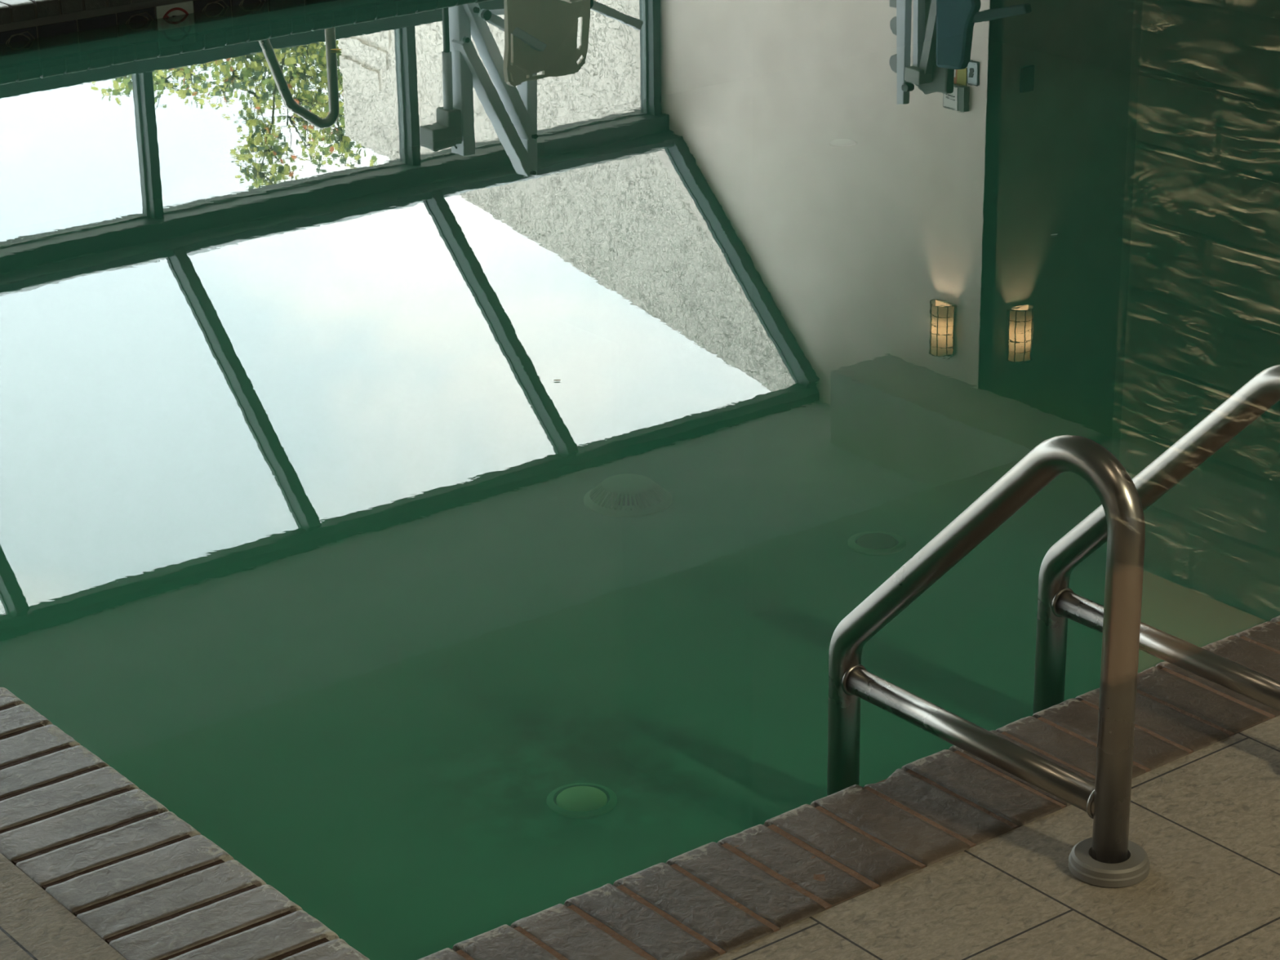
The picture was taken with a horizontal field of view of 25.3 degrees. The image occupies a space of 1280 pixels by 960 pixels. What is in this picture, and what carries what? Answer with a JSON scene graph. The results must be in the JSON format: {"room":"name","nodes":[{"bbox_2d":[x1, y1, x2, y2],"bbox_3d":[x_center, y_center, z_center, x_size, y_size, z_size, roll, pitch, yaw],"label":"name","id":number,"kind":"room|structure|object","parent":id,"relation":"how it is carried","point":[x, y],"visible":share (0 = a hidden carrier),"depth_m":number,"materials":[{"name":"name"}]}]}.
{"room":"indoor swimming pool","nodes":[
{"label":"indoor swimming pool","id":0,"kind":"room"},
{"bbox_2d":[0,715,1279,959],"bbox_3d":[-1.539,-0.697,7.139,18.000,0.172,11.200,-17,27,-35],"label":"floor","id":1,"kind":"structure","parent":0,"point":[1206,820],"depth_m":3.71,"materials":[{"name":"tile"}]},
{"bbox_2d":[0,0,153,24],"bbox_3d":[-2.573,-1.334,8.617,9.549,0.058,0.271,-17,27,-35],"label":"pool coping","id":2,"kind":"object","parent":1,"relation":"on","point":[11,11],"visible":1,"depth_m":8.96},
{"bbox_2d":[826,435,1150,887],"bbox_3d":[0.468,0.485,3.970,0.106,1.257,0.602,-17,27,-35],"label":"pool handrail","id":3,"kind":"object","parent":1,"relation":"on","point":[1107,859],"visible":1,"depth_m":3.74,"materials":[{"name":"silver metal"}]},
{"bbox_2d":[1032,364,1279,715],"bbox_3d":[0.805,0.383,4.212,0.106,1.257,0.602,-17,27,-35],"label":"pool handrail","id":4,"kind":"object","parent":1,"relation":"on","point":[1057,602],"visible":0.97,"depth_m":4.15,"materials":[{"name":"silver metal"}]},
{"bbox_3d":[-2.489,0.384,5.403,14.220,0.770,5.800,-17,27,-35],"label":"trim","id":5,"kind":"structure","parent":0,"visible":0},
{"bbox_2d":[0,0,267,44],"bbox_3d":[-4.222,-0.670,7.356,13.800,0.198,0.022,-17,27,-35],"label":"tile band","id":6,"kind":"object","parent":5,"relation":"attached to","point":[13,32],"visible":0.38,"depth_m":9.14,"materials":[{"name":"grey tile"}]},
{"bbox_2d":[0,687,369,959],"bbox_3d":[-0.662,0.547,3.806,0.246,0.058,1.298,-17,27,-35],"label":"pool coping","id":7,"kind":"object","parent":5,"relation":"on","point":[152,886],"visible":0.97,"depth_m":3.81,"materials":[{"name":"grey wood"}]},
{"bbox_2d":[0,0,1279,959],"bbox_3d":[-2.505,0.086,5.302,14.020,0.001,5.585,-17,27,-35],"label":"pool water","id":8,"kind":"object","parent":5,"relation":"in","point":[311,537],"visible":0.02,"depth_m":5.92,"materials":[{"name":"green liquid"}]},
{"bbox_2d":[417,615,1279,959],"bbox_3d":[2.242,-0.080,5.273,6.286,0.058,0.241,-17,27,-35],"label":"pool coping","id":9,"kind":"object","parent":5,"relation":"on","point":[708,901],"visible":0.84,"depth_m":3.85,"materials":[{"name":"brown brick"}]}
]}

